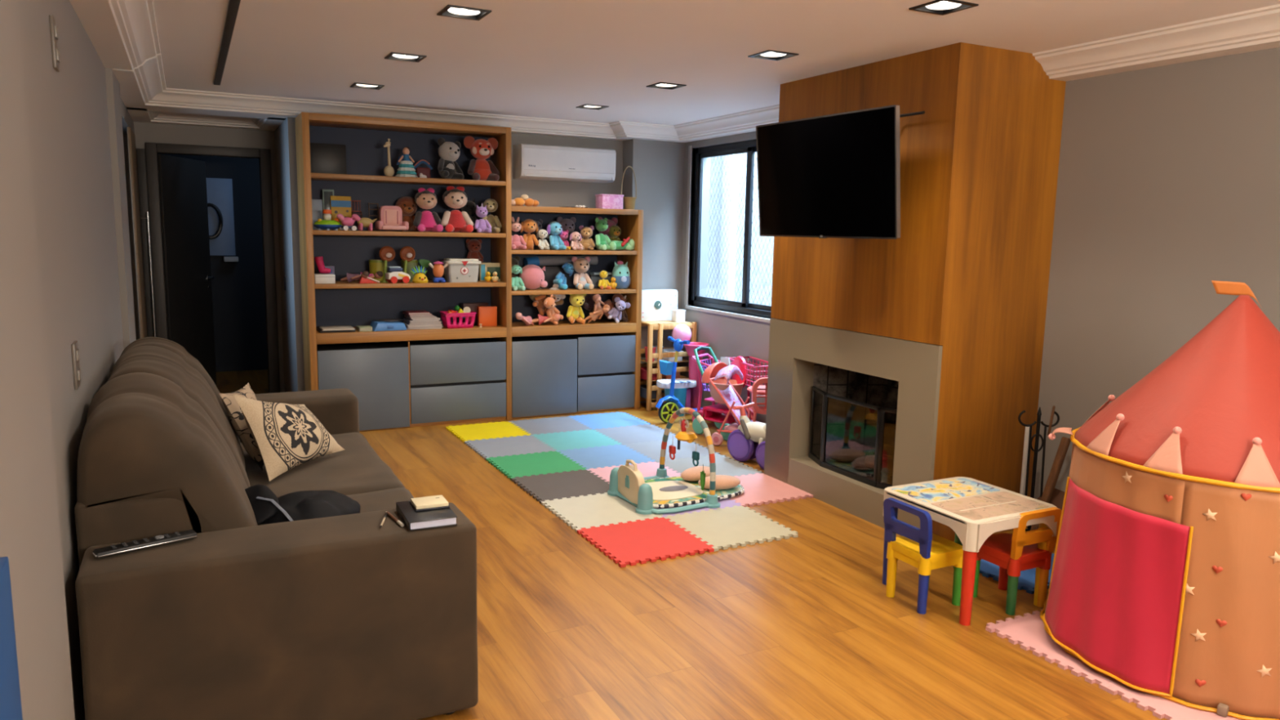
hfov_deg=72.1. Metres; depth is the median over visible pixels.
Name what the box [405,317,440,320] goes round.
picture book
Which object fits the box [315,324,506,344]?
countertop
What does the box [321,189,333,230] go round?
book
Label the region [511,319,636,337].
countertop
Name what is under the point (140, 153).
door
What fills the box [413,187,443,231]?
doll
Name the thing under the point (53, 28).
cover plate
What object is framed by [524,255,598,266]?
rolled mat
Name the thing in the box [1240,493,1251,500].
print
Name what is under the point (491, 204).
monkey
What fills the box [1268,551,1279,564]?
print
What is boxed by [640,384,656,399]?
bin
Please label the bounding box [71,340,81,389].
wall switch
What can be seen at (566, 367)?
bookcase
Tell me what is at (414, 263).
drum
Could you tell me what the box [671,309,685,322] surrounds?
box
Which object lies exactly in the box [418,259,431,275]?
toy leaf
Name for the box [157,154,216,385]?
door
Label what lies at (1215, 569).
print
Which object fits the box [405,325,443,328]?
picture book
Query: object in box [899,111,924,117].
mount
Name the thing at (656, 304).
case
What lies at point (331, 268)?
case
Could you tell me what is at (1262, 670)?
print
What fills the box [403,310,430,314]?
picture book
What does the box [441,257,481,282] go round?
box
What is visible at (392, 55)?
recessed light
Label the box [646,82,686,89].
recessed light
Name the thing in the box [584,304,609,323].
baby doll
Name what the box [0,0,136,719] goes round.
wall
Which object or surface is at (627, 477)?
speaker grille
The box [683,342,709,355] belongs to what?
bin
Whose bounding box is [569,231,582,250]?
lamb
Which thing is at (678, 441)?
toy
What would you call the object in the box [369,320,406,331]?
case
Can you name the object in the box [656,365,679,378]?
bin
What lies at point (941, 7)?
recessed light
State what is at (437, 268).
toy figure
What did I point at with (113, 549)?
remote control
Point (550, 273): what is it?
box stack
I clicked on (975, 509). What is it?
table
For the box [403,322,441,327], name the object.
picture book
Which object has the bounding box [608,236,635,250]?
plush crocodile
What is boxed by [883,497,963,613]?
chair
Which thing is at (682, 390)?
stool
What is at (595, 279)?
folded blanket
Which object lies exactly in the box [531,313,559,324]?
baby doll
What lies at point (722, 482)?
pillow
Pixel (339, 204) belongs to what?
toy box
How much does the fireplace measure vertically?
2.530 m
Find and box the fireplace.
[764,42,1066,541]
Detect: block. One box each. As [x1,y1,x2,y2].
[454,305,459,311]
[462,306,470,312]
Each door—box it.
[136,148,156,337]
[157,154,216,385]
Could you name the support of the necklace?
on the bookcase at (566, 367)
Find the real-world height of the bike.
0.404 m
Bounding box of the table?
[882,476,1057,625]
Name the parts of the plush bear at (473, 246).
arm, arm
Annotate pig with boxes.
[519,264,547,289]
[558,230,571,249]
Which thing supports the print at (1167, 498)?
attached to the tent
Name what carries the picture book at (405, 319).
on the picture book at (404, 320)
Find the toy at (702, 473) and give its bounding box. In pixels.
[700,463,705,489]
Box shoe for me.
[419,173,426,177]
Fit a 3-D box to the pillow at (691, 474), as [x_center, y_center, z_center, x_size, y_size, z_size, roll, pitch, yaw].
[0.370,0.722,5.595,0.263,0.084,0.155,-3,9,-27]
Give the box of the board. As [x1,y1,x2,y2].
[0,556,22,719]
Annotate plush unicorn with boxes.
[474,203,491,233]
[611,260,630,288]
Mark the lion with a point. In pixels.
(407, 205)
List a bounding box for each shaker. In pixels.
[379,245,395,282]
[400,246,415,282]
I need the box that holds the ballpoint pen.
[379,512,387,528]
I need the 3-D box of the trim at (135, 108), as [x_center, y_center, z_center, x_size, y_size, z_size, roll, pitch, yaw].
[-3.300,-1.929,6.726,1.083,0.112,0.270,-3,9,-27]
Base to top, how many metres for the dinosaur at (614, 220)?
0.293 m
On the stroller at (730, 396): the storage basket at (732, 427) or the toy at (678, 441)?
the storage basket at (732, 427)
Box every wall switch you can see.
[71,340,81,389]
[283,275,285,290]
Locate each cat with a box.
[460,199,477,232]
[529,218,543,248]
[532,284,565,315]
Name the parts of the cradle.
arm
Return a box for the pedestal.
[688,355,702,408]
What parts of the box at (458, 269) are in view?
lid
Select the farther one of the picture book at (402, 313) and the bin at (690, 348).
the bin at (690, 348)
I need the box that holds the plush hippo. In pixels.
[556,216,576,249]
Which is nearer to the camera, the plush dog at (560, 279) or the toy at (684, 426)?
the toy at (684, 426)
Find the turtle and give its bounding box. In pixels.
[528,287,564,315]
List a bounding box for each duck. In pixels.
[484,271,491,282]
[491,271,498,282]
[511,194,538,206]
[608,225,622,250]
[609,277,617,288]
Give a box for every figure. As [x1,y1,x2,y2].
[383,138,394,176]
[428,261,448,282]
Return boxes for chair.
[351,200,362,231]
[746,377,768,422]
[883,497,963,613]
[973,506,1062,615]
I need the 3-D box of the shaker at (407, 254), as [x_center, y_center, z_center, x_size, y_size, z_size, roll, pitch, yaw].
[-1.859,-0.766,7.042,0.126,0.287,0.070,-3,9,-27]
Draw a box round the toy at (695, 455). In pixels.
[692,440,699,466]
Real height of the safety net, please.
1.537 m
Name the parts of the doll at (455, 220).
arm, leg, arm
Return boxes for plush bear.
[466,239,483,262]
[511,256,519,277]
[578,225,595,250]
[600,293,627,319]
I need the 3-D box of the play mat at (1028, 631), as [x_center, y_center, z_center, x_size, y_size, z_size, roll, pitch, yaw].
[1.910,1.166,3.286,0.545,0.015,1.102,-3,9,-27]
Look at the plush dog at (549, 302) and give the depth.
7.53 m
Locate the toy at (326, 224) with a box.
[314,209,341,230]
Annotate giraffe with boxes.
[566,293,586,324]
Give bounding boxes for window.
[684,139,771,323]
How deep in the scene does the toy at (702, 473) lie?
5.25 m
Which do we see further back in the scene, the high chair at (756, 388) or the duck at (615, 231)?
the duck at (615, 231)
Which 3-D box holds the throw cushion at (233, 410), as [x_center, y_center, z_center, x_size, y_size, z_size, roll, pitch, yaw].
[-1.887,0.298,4.261,0.169,0.383,0.540,-1,9,-15]
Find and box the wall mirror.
[205,177,238,262]
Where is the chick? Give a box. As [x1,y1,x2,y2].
[598,270,611,289]
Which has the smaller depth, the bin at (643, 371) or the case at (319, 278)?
the case at (319, 278)
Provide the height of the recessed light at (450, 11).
0.130 m
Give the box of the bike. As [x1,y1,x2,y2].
[727,402,765,469]
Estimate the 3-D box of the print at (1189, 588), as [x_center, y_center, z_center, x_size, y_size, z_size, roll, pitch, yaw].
[1.888,0.790,3.034,0.045,0.046,0.005,9,11,43]
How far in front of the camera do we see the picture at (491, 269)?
7.39 m
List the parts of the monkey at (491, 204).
leg, arm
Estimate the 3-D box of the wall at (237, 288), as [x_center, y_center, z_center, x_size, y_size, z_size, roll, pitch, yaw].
[-3.969,-0.757,6.979,4.500,2.530,5.100,-3,9,-27]
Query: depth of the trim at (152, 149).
7.66 m
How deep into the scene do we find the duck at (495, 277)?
7.30 m
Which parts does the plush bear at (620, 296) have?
arm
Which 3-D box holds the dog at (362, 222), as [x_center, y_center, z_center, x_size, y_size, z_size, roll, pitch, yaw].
[-2.127,-1.058,6.778,0.203,0.126,0.074,-4,10,-32]
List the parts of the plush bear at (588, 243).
leg, arm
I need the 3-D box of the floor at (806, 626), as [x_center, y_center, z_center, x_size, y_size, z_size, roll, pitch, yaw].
[-1.232,1.017,4.293,6.780,0.100,12.800,-3,9,-27]
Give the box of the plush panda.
[437,137,463,179]
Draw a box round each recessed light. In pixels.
[350,82,384,89]
[384,52,426,62]
[436,4,491,21]
[575,104,608,110]
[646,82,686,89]
[747,49,799,61]
[908,0,978,15]
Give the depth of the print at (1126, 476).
3.19 m
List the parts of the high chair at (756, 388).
leg, leg, seat, backrest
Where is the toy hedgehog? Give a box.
[410,265,427,283]
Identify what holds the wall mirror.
attached to the wall at (237, 288)
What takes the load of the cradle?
on the floor at (806, 626)
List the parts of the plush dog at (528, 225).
arm, arm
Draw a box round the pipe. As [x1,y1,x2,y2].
[1019,426,1029,495]
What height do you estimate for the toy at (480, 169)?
0.359 m
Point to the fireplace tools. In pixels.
(1036, 450)
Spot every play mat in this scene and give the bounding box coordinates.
[445,411,813,567]
[985,608,1243,719]
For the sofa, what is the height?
1.058 m
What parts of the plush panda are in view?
arm, leg, leg, arm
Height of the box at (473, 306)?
0.185 m
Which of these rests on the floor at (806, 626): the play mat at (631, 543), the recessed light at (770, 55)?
the play mat at (631, 543)
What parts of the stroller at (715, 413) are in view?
leg, push handle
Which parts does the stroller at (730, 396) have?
tube frame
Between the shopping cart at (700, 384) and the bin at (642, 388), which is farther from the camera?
the bin at (642, 388)
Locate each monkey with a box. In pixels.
[482,198,502,233]
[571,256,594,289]
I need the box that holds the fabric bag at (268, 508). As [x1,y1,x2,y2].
[244,485,358,525]
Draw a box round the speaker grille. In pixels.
[625,475,629,488]
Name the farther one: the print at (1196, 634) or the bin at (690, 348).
the bin at (690, 348)
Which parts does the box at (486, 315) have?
panel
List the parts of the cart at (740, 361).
round seat, leg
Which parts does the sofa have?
frame, arm, arm, leg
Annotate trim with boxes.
[69,0,160,70]
[112,53,779,142]
[126,107,284,119]
[126,126,147,338]
[127,107,286,130]
[144,142,280,392]
[1032,4,1279,81]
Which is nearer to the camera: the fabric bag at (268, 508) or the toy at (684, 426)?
the fabric bag at (268, 508)
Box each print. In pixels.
[659,485,688,491]
[1121,471,1131,483]
[1164,494,1173,502]
[1185,583,1195,595]
[1191,629,1206,640]
[1195,679,1206,686]
[1202,507,1217,520]
[1212,565,1222,573]
[1216,618,1226,627]
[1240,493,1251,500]
[1256,664,1272,677]
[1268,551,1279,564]
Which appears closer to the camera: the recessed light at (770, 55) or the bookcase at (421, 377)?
the recessed light at (770, 55)
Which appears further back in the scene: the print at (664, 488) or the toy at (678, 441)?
the toy at (678, 441)
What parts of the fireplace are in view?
damper lever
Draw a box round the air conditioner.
[513,143,616,183]
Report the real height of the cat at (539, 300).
0.278 m
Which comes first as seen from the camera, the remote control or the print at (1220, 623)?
the remote control
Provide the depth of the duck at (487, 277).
7.29 m
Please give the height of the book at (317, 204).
0.235 m
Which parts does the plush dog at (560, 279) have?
leg, arm, leg, arm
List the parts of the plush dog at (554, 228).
arm, leg, arm, leg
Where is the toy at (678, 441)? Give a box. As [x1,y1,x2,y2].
[677,440,679,449]
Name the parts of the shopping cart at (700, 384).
handle, frame, frame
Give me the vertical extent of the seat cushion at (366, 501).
0.208 m
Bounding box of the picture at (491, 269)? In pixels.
[487,266,500,279]
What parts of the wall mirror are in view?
mirror ring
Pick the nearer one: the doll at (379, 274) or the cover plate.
the cover plate
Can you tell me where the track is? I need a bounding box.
[213,0,240,85]
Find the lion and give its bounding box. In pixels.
[395,195,417,231]
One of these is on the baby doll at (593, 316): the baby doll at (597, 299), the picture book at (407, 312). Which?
the baby doll at (597, 299)
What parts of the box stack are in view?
panel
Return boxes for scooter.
[655,336,702,422]
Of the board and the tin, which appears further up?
the tin
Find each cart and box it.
[691,353,731,424]
[720,355,768,419]
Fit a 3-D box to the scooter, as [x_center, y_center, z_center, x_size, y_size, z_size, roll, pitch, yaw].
[0.429,0.166,7.499,0.662,0.721,0.314,-3,9,-29]
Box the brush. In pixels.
[385,511,404,526]
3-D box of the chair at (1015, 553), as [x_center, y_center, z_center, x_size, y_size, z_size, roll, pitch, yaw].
[1.644,0.850,3.892,0.269,0.457,0.274,-3,9,-27]
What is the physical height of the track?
0.012 m
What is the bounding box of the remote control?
[92,528,197,558]
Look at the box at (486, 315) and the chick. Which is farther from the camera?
the chick
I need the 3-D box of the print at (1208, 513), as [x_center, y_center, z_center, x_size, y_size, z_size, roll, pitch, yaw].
[1.931,0.525,2.983,0.044,0.046,0.002,8,11,40]
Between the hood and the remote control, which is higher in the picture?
the hood
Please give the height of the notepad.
0.019 m
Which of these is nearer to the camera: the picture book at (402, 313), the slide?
the slide
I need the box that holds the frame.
[367,203,380,231]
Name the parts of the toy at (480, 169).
arm, leg, leg, arm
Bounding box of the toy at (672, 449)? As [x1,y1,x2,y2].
[668,442,675,459]
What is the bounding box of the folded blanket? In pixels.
[589,274,612,288]
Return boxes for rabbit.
[511,217,526,249]
[511,265,525,290]
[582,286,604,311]
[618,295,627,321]
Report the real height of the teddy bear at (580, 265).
0.286 m
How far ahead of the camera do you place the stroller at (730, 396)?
6.66 m
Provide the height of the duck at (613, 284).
0.104 m
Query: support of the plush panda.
on the bookcase at (421, 377)
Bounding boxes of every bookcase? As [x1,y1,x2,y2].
[294,111,511,431]
[511,205,643,418]
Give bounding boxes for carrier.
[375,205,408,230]
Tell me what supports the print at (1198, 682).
attached to the tent
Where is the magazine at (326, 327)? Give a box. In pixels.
[319,325,354,330]
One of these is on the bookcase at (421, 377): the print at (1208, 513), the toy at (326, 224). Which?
the toy at (326, 224)
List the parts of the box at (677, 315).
box lid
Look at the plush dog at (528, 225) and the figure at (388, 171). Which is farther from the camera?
the plush dog at (528, 225)
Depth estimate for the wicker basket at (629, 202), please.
7.83 m
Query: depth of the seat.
6.92 m
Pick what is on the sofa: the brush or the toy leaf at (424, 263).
the brush
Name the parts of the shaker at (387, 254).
stem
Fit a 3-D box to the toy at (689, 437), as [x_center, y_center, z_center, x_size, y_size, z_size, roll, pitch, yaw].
[0.284,0.434,5.406,0.140,0.133,0.144,-3,9,-27]
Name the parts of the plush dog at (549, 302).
arm, leg, arm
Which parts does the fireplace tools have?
stem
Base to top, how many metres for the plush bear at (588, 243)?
0.213 m
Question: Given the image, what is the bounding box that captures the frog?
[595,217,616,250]
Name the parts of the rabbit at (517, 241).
leg, leg, arm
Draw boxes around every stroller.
[692,346,746,440]
[708,364,762,445]
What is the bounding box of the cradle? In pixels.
[1030,405,1071,530]
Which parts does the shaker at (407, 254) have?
stem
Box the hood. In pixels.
[701,362,731,382]
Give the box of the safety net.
[706,152,773,305]
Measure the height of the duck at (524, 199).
0.103 m
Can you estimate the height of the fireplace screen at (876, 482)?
0.462 m
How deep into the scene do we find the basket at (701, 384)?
7.32 m
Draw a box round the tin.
[477,261,488,280]
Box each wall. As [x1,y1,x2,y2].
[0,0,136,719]
[123,117,684,403]
[157,153,267,372]
[679,47,1279,498]
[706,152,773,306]
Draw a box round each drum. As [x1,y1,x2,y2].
[368,259,384,282]
[400,259,417,281]
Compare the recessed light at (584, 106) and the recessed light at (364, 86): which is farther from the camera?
the recessed light at (584, 106)
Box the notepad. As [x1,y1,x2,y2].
[409,494,449,511]
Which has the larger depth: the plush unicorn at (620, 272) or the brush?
the plush unicorn at (620, 272)
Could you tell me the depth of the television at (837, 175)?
4.74 m
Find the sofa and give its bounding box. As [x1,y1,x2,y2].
[73,337,477,719]
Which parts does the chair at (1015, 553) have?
leg, leg, leg, seat, backrest, leg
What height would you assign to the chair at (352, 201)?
0.237 m
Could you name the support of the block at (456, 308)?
on the block
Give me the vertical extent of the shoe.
0.040 m
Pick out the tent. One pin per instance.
(1165, 581)
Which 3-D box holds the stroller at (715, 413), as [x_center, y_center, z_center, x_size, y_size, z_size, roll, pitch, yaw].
[0.644,0.256,7.029,0.302,0.685,0.526,-7,12,-45]
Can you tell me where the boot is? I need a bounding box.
[314,256,330,273]
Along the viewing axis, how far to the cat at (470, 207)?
7.38 m
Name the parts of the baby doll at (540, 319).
leg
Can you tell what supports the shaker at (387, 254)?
on the bookcase at (421, 377)
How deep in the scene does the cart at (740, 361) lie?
7.02 m
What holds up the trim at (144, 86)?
attached to the wall at (237, 288)
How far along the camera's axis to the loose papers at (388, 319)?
7.07 m
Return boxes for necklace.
[559,204,587,208]
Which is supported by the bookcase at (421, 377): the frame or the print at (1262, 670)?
the frame
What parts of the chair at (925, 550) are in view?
leg, backrest, leg, seat, leg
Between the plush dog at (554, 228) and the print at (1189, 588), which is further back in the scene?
the plush dog at (554, 228)
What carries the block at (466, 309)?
in the plastic basket at (446, 317)
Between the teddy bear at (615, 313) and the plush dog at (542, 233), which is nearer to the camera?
the plush dog at (542, 233)
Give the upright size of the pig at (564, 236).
0.171 m
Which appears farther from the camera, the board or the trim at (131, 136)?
the trim at (131, 136)
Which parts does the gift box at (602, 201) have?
box lid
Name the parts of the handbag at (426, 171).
rainbow trim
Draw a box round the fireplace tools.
[1017,407,1059,543]
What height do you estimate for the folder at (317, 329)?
0.018 m
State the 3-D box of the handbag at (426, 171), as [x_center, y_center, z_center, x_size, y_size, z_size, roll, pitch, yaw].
[-1.742,-1.529,7.062,0.157,0.152,0.060,-2,9,-21]
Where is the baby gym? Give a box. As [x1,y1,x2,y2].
[607,407,744,514]
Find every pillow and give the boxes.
[680,466,710,481]
[697,475,740,489]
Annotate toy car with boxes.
[385,266,410,283]
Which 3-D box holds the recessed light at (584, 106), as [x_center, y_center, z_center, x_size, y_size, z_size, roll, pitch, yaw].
[-0.361,-1.981,6.671,0.190,0.130,0.190,-3,9,-27]
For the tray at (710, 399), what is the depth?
7.34 m
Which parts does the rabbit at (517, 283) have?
arm, arm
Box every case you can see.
[314,273,335,284]
[320,265,334,274]
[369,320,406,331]
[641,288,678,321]
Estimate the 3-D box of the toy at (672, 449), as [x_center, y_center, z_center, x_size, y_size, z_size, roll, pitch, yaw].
[0.205,0.556,5.575,0.030,0.155,0.064,-3,9,-27]
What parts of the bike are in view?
axle frame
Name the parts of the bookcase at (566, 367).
door, panel, shelf, shelf, panel, drawer, drawer, panel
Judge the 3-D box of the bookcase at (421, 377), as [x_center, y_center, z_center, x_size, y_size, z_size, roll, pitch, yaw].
[-1.874,-0.679,7.128,1.595,2.412,0.440,-3,9,-27]
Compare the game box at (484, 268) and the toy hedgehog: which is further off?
the game box at (484, 268)
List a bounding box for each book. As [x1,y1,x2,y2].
[311,199,323,230]
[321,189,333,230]
[402,312,431,315]
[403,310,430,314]
[403,318,439,322]
[403,320,440,324]
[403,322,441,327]
[404,314,433,317]
[404,315,436,319]
[404,320,441,323]
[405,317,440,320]
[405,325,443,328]
[405,327,441,329]
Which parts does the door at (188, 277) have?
handle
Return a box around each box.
[329,195,351,230]
[355,325,372,331]
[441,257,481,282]
[461,302,488,324]
[477,306,497,326]
[479,262,500,281]
[595,194,623,208]
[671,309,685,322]
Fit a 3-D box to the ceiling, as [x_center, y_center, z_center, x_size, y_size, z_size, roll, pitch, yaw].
[-1.161,-1.546,3.930,6.830,0.020,12.800,-3,9,-27]
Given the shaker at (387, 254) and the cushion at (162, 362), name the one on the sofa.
the cushion at (162, 362)
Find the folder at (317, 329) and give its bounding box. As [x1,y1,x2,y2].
[315,325,355,333]
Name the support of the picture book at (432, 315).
on the picture book at (406, 316)
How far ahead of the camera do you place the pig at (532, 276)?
7.45 m
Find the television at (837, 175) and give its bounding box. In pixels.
[755,104,900,239]
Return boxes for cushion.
[76,372,257,533]
[106,345,250,488]
[120,337,239,442]
[218,382,264,471]
[231,393,344,480]
[240,432,405,497]
[347,488,414,513]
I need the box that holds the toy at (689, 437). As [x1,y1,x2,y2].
[675,422,697,443]
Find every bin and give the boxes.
[640,366,657,380]
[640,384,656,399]
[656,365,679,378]
[662,348,683,361]
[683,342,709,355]
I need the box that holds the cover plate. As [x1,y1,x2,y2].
[48,14,60,71]
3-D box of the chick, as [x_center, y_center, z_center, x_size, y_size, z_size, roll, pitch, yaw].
[-0.315,-0.707,7.769,0.126,0.163,0.102,-3,9,-27]
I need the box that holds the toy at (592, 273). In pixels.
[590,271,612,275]
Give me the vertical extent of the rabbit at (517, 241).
0.273 m
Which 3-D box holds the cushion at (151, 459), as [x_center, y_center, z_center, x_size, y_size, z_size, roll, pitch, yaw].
[-1.620,0.387,3.061,0.532,0.628,0.847,-3,9,-27]
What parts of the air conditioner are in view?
panel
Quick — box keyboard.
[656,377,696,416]
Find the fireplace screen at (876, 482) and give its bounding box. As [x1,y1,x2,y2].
[808,386,897,488]
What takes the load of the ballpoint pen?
on the sofa
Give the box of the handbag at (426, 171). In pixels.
[413,160,432,177]
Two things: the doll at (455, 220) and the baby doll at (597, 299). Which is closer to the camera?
the doll at (455, 220)
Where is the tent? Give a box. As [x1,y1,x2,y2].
[1040,280,1279,719]
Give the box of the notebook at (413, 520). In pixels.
[395,500,457,530]
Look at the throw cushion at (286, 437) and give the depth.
4.04 m
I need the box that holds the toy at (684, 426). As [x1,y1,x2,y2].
[679,412,688,431]
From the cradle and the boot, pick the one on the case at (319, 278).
the boot
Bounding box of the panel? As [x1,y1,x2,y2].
[310,142,346,174]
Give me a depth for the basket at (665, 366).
7.33 m
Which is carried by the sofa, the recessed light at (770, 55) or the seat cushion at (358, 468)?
the seat cushion at (358, 468)
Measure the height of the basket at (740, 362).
0.178 m
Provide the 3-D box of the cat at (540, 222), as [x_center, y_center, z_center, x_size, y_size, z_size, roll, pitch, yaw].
[-0.902,-1.093,7.646,0.170,0.259,0.156,-3,9,-27]
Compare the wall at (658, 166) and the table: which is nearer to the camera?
the table
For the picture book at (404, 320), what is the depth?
7.09 m
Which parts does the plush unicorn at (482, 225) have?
arm, leg, arm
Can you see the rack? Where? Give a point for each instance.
(660, 326)
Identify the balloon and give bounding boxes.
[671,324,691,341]
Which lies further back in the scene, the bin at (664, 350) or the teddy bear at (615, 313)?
the bin at (664, 350)
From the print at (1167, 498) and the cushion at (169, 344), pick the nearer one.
the print at (1167, 498)
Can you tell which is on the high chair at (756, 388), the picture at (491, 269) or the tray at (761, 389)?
the tray at (761, 389)
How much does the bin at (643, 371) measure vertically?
0.093 m
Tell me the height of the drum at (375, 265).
0.175 m
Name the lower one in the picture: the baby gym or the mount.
the baby gym
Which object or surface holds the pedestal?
on the floor at (806, 626)
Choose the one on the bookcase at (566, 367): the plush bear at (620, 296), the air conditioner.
the plush bear at (620, 296)
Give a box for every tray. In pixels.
[700,396,725,414]
[746,385,765,395]
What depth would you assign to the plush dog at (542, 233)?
7.45 m
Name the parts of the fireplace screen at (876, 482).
screen frame, screen frame, screen frame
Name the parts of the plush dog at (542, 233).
arm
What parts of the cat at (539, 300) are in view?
leg, arm, leg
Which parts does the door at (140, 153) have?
handle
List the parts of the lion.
leg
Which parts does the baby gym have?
post, piano panel, carry handle, post, rail, rail, mat trim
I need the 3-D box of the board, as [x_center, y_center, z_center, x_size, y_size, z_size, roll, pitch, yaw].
[-1.004,0.874,1.392,0.018,1.030,0.422,-3,9,-27]
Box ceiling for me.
[152,0,1279,125]
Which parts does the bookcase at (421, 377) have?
panel, door, panel, panel, shelf, shelf, shelf, drawer, drawer, panel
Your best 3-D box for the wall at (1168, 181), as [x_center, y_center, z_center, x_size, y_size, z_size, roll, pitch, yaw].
[2.572,-0.235,4.269,0.200,2.530,9.650,-3,9,-27]
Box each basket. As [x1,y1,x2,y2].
[440,311,475,328]
[621,165,636,209]
[658,360,673,375]
[699,357,719,391]
[724,422,738,433]
[725,355,768,386]
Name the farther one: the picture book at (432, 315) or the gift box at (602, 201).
the gift box at (602, 201)
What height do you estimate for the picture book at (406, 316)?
0.014 m
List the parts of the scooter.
stem, stem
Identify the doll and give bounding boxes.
[340,271,368,283]
[354,271,382,280]
[395,146,417,177]
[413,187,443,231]
[441,186,473,232]
[515,312,533,325]
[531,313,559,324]
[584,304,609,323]
[591,293,604,319]
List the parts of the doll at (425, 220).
arm, leg, arm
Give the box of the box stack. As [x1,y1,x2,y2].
[538,266,591,288]
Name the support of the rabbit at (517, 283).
on the bookcase at (566, 367)
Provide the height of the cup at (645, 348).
0.130 m
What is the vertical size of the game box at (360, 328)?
0.032 m
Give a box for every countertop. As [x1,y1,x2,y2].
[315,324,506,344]
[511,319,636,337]
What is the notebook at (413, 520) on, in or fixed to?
on the sofa
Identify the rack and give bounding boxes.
[640,320,696,411]
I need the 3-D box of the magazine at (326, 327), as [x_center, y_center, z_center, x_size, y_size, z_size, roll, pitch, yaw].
[-2.357,-0.248,6.844,0.235,0.012,0.220,-3,9,-26]
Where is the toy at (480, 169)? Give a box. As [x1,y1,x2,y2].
[463,136,499,181]
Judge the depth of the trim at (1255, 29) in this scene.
3.93 m
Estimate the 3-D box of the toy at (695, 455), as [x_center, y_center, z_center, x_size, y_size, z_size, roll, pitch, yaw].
[0.338,0.566,5.316,0.030,0.155,0.064,-3,9,-27]
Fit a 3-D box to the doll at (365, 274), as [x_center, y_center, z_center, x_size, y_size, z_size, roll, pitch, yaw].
[-2.208,-0.643,6.809,0.212,0.095,0.110,-2,9,-23]
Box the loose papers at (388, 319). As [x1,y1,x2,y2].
[376,318,403,321]
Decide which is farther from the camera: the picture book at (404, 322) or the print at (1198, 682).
the picture book at (404, 322)
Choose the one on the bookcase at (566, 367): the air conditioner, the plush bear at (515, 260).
the plush bear at (515, 260)
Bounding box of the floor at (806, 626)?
[216,369,1168,719]
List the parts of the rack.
rail, rail, rail, post, rail, rail, rail, rail, rail, rail, post, rail, rail, rail, post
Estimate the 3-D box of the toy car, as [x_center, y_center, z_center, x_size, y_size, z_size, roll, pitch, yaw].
[-1.913,-0.674,6.950,0.176,0.129,0.112,-5,10,-35]
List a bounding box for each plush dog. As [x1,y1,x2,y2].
[520,218,538,249]
[536,229,549,249]
[543,294,563,324]
[546,221,566,249]
[553,262,573,289]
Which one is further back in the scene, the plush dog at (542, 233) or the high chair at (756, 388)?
the plush dog at (542, 233)
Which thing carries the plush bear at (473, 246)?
on the tin
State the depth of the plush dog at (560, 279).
7.65 m
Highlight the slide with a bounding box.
[358,274,380,283]
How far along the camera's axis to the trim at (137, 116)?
7.34 m
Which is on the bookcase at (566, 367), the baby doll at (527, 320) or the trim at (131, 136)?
the baby doll at (527, 320)
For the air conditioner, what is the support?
attached to the wall at (658, 166)
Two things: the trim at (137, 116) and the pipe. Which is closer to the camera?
the pipe
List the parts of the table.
leg, picture panel, leg, leg, picture panel, leg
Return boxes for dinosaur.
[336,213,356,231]
[597,217,617,244]
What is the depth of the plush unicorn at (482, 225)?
7.18 m

